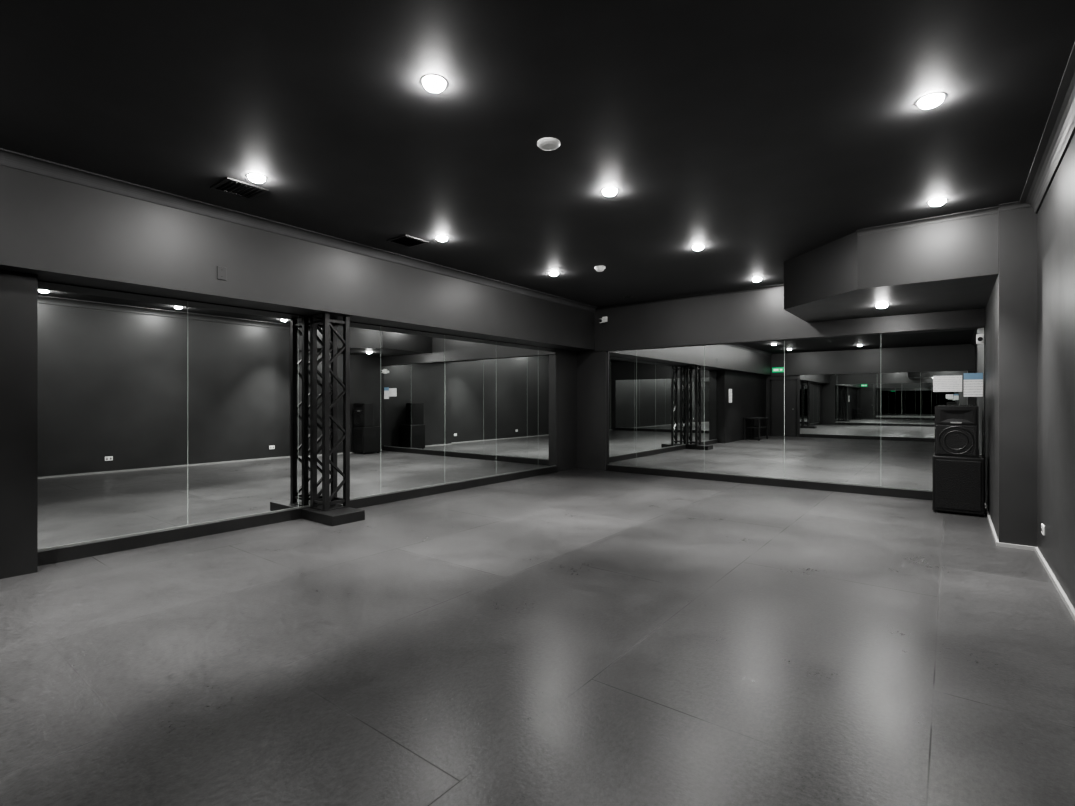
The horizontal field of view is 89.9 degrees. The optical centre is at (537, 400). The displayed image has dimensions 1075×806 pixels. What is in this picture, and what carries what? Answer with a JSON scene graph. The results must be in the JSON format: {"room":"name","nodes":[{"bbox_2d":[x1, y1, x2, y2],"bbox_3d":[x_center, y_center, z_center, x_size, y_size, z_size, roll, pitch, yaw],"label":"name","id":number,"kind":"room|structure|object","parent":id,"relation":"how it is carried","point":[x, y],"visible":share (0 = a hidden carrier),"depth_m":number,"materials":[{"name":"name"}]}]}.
{"room":"exercise studio","nodes":[
{"label":"exercise studio","id":0,"kind":"room"},
{"bbox_2d":[0,269,37,578],"bbox_3d":[-5.319,0.170,2.309,0.252,2.260,4.672,0,0,37],"label":"wall","id":1,"kind":"structure","parent":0,"point":[18,290],"depth_m":4.00,"materials":[{"name":"grey paint"}]},
{"bbox_2d":[0,165,594,350],"bbox_3d":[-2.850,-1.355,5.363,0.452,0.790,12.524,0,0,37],"label":"wall","id":2,"kind":"structure","parent":0,"point":[55,230],"depth_m":5.04,"materials":[{"name":"grey paint"}]},
{"bbox_2d":[217,266,226,279],"bbox_3d":[-2.891,-1.170,4.928,0.012,0.120,0.080,0,0,37],"label":"blank wall plate","id":3,"kind":"object","parent":2,"relation":"attached to","point":[221,271],"visible":1,"depth_m":4.92,"materials":[{"name":"grey plastic"}]},
{"bbox_2d":[38,281,557,565],"bbox_3d":[-1.807,0.175,7.046,0.055,2.250,7.080,0,0,37],"label":"wall mirror","id":4,"kind":"object","parent":2,"relation":"attached to","point":[161,420],"visible":0.92,"depth_m":5.43,"materials":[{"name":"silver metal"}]},
{"bbox_2d":[0,148,597,312],"bbox_3d":[-2.641,-1.705,5.190,0.090,0.090,12.320,0,0,37],"label":"trim","id":5,"kind":"structure","parent":2,"relation":"attached to","point":[8,158],"depth_m":4.98,"materials":[{"name":"black paint"}]},
{"bbox_2d":[0,468,1074,805],"bbox_3d":[-0.505,1.350,3.564,6.640,0.100,12.800,0,0,37],"label":"floor","id":6,"kind":"structure","parent":0,"point":[572,637],"depth_m":2.73,"materials":[{"name":"grey concrete"}]},
{"bbox_2d":[301,312,364,525],"bbox_3d":[-2.247,0.170,5.922,0.615,2.260,0.400,0,0,37],"label":"column","id":7,"kind":"structure","parent":6,"relation":"on","point":[331,513],"depth_m":6.00,"materials":[{"name":"black metal"}]},
{"bbox_2d":[556,349,576,471],"bbox_3d":[0.541,0.170,10.135,0.022,2.260,0.680,0,0,37],"label":"pier","id":8,"kind":"object","parent":6,"relation":"on","point":[566,360],"depth_m":10.12,"materials":[{"name":"grey paint"}]},
{"bbox_2d":[577,350,607,470],"bbox_3d":[1.027,0.170,10.236,0.672,2.260,0.072,0,0,37],"label":"column","id":9,"kind":"structure","parent":6,"relation":"on","point":[592,366],"depth_m":10.18,"materials":[{"name":"grey paint"}]},
{"bbox_2d":[933,453,984,516],"bbox_3d":[4.952,0.970,6.339,0.478,0.660,0.512,0,0,37],"label":"subwoofer","id":10,"kind":"object","parent":6,"relation":"on","point":[958,482],"visible":0.98,"depth_m":6.13,"materials":[{"name":"black wood"}]},
{"bbox_2d":[935,406,978,457],"bbox_3d":[4.897,0.350,6.295,0.398,0.580,0.376,0,0,37],"label":"loudspeaker","id":11,"kind":"object","parent":10,"relation":"on","point":[956,427],"visible":1,"depth_m":6.16,"materials":[{"name":"black plastic"}]},
{"bbox_2d":[985,206,1036,546],"bbox_3d":[4.981,-0.225,5.715,0.254,3.050,2.432,0,0,37],"label":"pier","id":12,"kind":"object","parent":6,"relation":"on","point":[1011,308],"depth_m":4.77,"materials":[{"name":"grey paint"}]},
{"bbox_2d":[999,201,1030,210],"bbox_3d":[4.226,-1.725,4.730,0.254,0.050,0.050,0,0,37],"label":"trim","id":13,"kind":"structure","parent":12,"relation":"attached to","point":[1012,205],"depth_m":4.76,"materials":[{"name":"grey paint"}]},
{"bbox_2d":[997,542,1034,550],"bbox_3d":[4.222,1.284,4.753,0.252,0.032,0.018,0,0,37],"label":"baseboard","id":14,"kind":"object","parent":12,"relation":"attached to","point":[998,543],"depth_m":4.75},
{"bbox_2d":[0,0,1074,306],"bbox_3d":[-0.505,-1.810,3.564,6.640,0.120,12.800,0,0,37],"label":"ceiling","id":15,"kind":"structure","parent":0,"point":[763,135],"depth_m":3.26,"materials":[{"name":"black paint"}]},
{"bbox_2d":[210,177,268,199],"bbox_3d":[-2.451,-1.741,4.427,0.320,0.017,0.320,0,0,37],"label":"ceiling vent","id":16,"kind":"object","parent":15,"relation":"in","point":[227,185],"visible":1,"depth_m":4.42,"materials":[{"name":"black metal"}]},
{"bbox_2d":[246,173,267,182],"bbox_3d":[-2.194,-1.732,4.204,0.158,0.041,0.158,0,0,37],"label":"recessed light","id":17,"kind":"object","parent":15,"relation":"in","point":[254,177],"visible":1,"depth_m":4.17,"materials":[{"name":"white glass"}]},
{"bbox_2d":[387,234,428,246],"bbox_3d":[-1.415,-1.741,5.876,0.320,0.017,0.320,0,0,37],"label":"ceiling vent","id":18,"kind":"object","parent":15,"relation":"in","point":[405,240],"visible":1,"depth_m":5.86,"materials":[{"name":"black metal"}]},
{"bbox_2d":[420,74,448,91],"bbox_3d":[-0.568,-1.732,2.956,0.158,0.041,0.158,0,0,37],"label":"recessed light","id":19,"kind":"object","parent":15,"relation":"in","point":[431,82],"visible":1,"depth_m":2.92,"materials":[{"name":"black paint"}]},
{"bbox_2d":[435,235,448,241],"bbox_3d":[-1.023,-1.732,5.764,0.158,0.041,0.158,0,0,37],"label":"recessed light","id":20,"kind":"object","parent":15,"relation":"in","point":[441,238],"visible":1,"depth_m":5.73,"materials":[{"name":"white glass"}]},
{"bbox_2d":[537,137,559,150],"bbox_3d":[0.076,-1.739,3.647,0.160,0.026,0.160,0,0,37],"label":"smoke detector","id":21,"kind":"object","parent":15,"relation":"attached to","point":[547,143],"visible":1,"depth_m":3.62,"materials":[{"name":"white plastic"}]},
{"bbox_2d":[548,272,558,275],"bbox_3d":[0.223,-1.732,7.354,0.158,0.041,0.158,0,0,37],"label":"recessed light","id":22,"kind":"object","parent":15,"relation":"in","point":[550,273],"visible":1,"depth_m":7.32,"materials":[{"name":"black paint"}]},
{"bbox_2d":[594,266,604,271],"bbox_3d":[0.815,-1.723,7.026,0.144,0.058,0.144,0,0,37],"label":"smoke detector","id":23,"kind":"object","parent":15,"relation":"attached to","point":[598,268],"visible":1,"depth_m":6.98,"materials":[{"name":"white plastic"}]},
{"bbox_2d":[600,187,618,195],"bbox_3d":[0.601,-1.732,4.480,0.158,0.041,0.158,0,0,37],"label":"recessed light","id":24,"kind":"object","parent":15,"relation":"in","point":[609,191],"visible":1,"depth_m":4.44,"materials":[{"name":"white glass"}]},
{"bbox_2d":[691,245,704,250],"bbox_3d":[1.821,-1.732,6.102,0.158,0.041,0.158,0,0,37],"label":"recessed light","id":25,"kind":"object","parent":15,"relation":"in","point":[695,247],"visible":1,"depth_m":6.07,"materials":[{"name":"white glass"}]},
{"bbox_2d":[751,278,762,281],"bbox_3d":[3.149,-1.732,7.718,0.158,0.041,0.158,0,0,37],"label":"recessed light","id":26,"kind":"object","parent":15,"relation":"in","point":[753,279],"visible":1,"depth_m":7.68,"materials":[{"name":"white glass"}]},
{"bbox_2d":[915,92,947,108],"bbox_3d":[2.284,-1.732,3.125,0.158,0.041,0.158,0,0,37],"label":"recessed light","id":27,"kind":"object","parent":15,"relation":"in","point":[931,100],"visible":1,"depth_m":3.10,"materials":[{"name":"white glass"}]},
{"bbox_2d":[927,198,947,205],"bbox_3d":[3.502,-1.732,4.712,0.158,0.041,0.158,0,0,37],"label":"recessed light","id":28,"kind":"object","parent":15,"relation":"in","point":[939,201],"visible":1,"depth_m":4.68,"materials":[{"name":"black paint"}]},
{"bbox_2d":[620,327,984,458],"bbox_3d":[3.349,-0.225,8.586,6.640,3.050,0.138,0,0,37],"label":"wall","id":29,"kind":"structure","parent":0,"point":[976,327],"depth_m":6.76,"materials":[{"name":"grey paint"}]},
{"bbox_2d":[599,316,606,322],"bbox_3d":[1.192,-1.490,9.873,0.110,0.141,0.222,0,0,37],"label":"security camera","id":30,"kind":"object","parent":29,"relation":"attached to","point":[604,319],"visible":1,"depth_m":9.82,"materials":[{"name":"white plastic"}]},
{"bbox_2d":[595,288,985,351],"bbox_3d":[3.448,-1.340,8.353,5.900,0.820,0.112,0,0,37],"label":"header","id":31,"kind":"object","parent":29,"relation":"attached to","point":[756,316],"depth_m":8.55,"materials":[{"name":"grey paint"}]},
{"bbox_2d":[596,284,783,309],"bbox_3d":[2.502,-1.725,8.977,3.640,0.050,0.050,0,0,37],"label":"trim","id":32,"kind":"structure","parent":31,"relation":"attached to","point":[779,285],"depth_m":8.90,"materials":[{"name":"black paint"}]},
{"bbox_2d":[607,327,983,499],"bbox_3d":[3.452,0.188,8.383,5.410,2.225,0.055,0,0,37],"label":"wall mirror","id":33,"kind":"object","parent":29,"relation":"attached to","point":[847,414],"visible":0.93,"depth_m":8.08,"materials":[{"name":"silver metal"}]},
{"bbox_2d":[933,375,961,391],"bbox_3d":[5.314,-0.225,6.974,0.300,0.210,0.003,0,0,37],"label":"paper notice","id":34,"kind":"object","parent":33,"relation":"attached to","point":[951,383],"visible":1,"depth_m":6.97,"materials":[{"name":"white paper"}]},
{"bbox_2d":[964,373,982,396],"bbox_3d":[5.520,-0.205,6.816,0.190,0.300,0.003,0,0,37],"label":"poster","id":35,"kind":"object","parent":33,"relation":"attached to","point":[973,382],"visible":1,"depth_m":6.81,"materials":[{"name":"white paper"}]},
{"bbox_2d":[976,334,983,343],"bbox_3d":[5.537,-0.780,6.731,0.070,0.120,0.116,0,0,37],"label":"security camera","id":36,"kind":"object","parent":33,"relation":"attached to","point":[979,337],"visible":1,"depth_m":6.72,"materials":[{"name":"white plastic"}]},
{"bbox_2d":[985,503,998,545],"bbox_3d":[4.848,1.284,5.765,0.018,0.032,2.350,0,0,37],"label":"baseboard","id":37,"kind":"structure","parent":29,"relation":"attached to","point":[986,509],"depth_m":5.48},
{"bbox_2d":[784,213,998,322],"bbox_3d":[4.066,-1.450,6.378,2.006,0.600,2.270,0,0,37],"label":"ceiling bulkhead","id":38,"kind":"structure","parent":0,"point":[953,265],"depth_m":5.50,"materials":[{"name":"grey paint"}]},
{"bbox_2d":[874,304,889,307],"bbox_3d":[4.123,-1.131,6.441,0.158,0.041,0.158,0,0,37],"label":"recessed light","id":39,"kind":"object","parent":38,"relation":"in","point":[877,305],"visible":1,"depth_m":6.40,"materials":[{"name":"white glass"}]},
{"bbox_2d":[857,206,998,235],"bbox_3d":[3.717,-1.725,5.184,1.106,0.050,0.050,0,0,37],"label":"trim","id":40,"kind":"structure","parent":38,"relation":"attached to","point":[992,210],"depth_m":5.16,"materials":[{"name":"grey paint"}]},
{"bbox_2d":[1037,133,1074,608],"bbox_3d":[2.073,-0.225,1.593,0.150,3.050,12.512,0,0,37],"label":"wall","id":41,"kind":"structure","parent":0,"point":[1056,213],"depth_m":3.80,"materials":[{"name":"grey paint"}]},
{"bbox_2d":[1041,524,1044,534],"bbox_3d":[4.093,1.040,4.359,0.013,0.074,0.116,0,0,37],"label":"power outlet","id":42,"kind":"object","parent":41,"relation":"attached to","point":[1042,525],"visible":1,"depth_m":4.33,"materials":[{"name":"white plastic"}]},
{"bbox_2d":[1019,42,1074,213],"bbox_3d":[1.250,-1.690,0.742,0.120,0.120,10.000,0,0,37],"label":"trim","id":43,"kind":"structure","parent":41,"relation":"attached to","point":[1058,133],"depth_m":3.52,"materials":[{"name":"grey paint"}]},
{"bbox_2d":[1035,547,1074,620],"bbox_3d":[1.266,1.284,0.679,0.018,0.032,10.080,0,0,37],"label":"baseboard","id":44,"kind":"structure","parent":41,"relation":"attached to","point":[1061,592],"depth_m":3.72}
]}

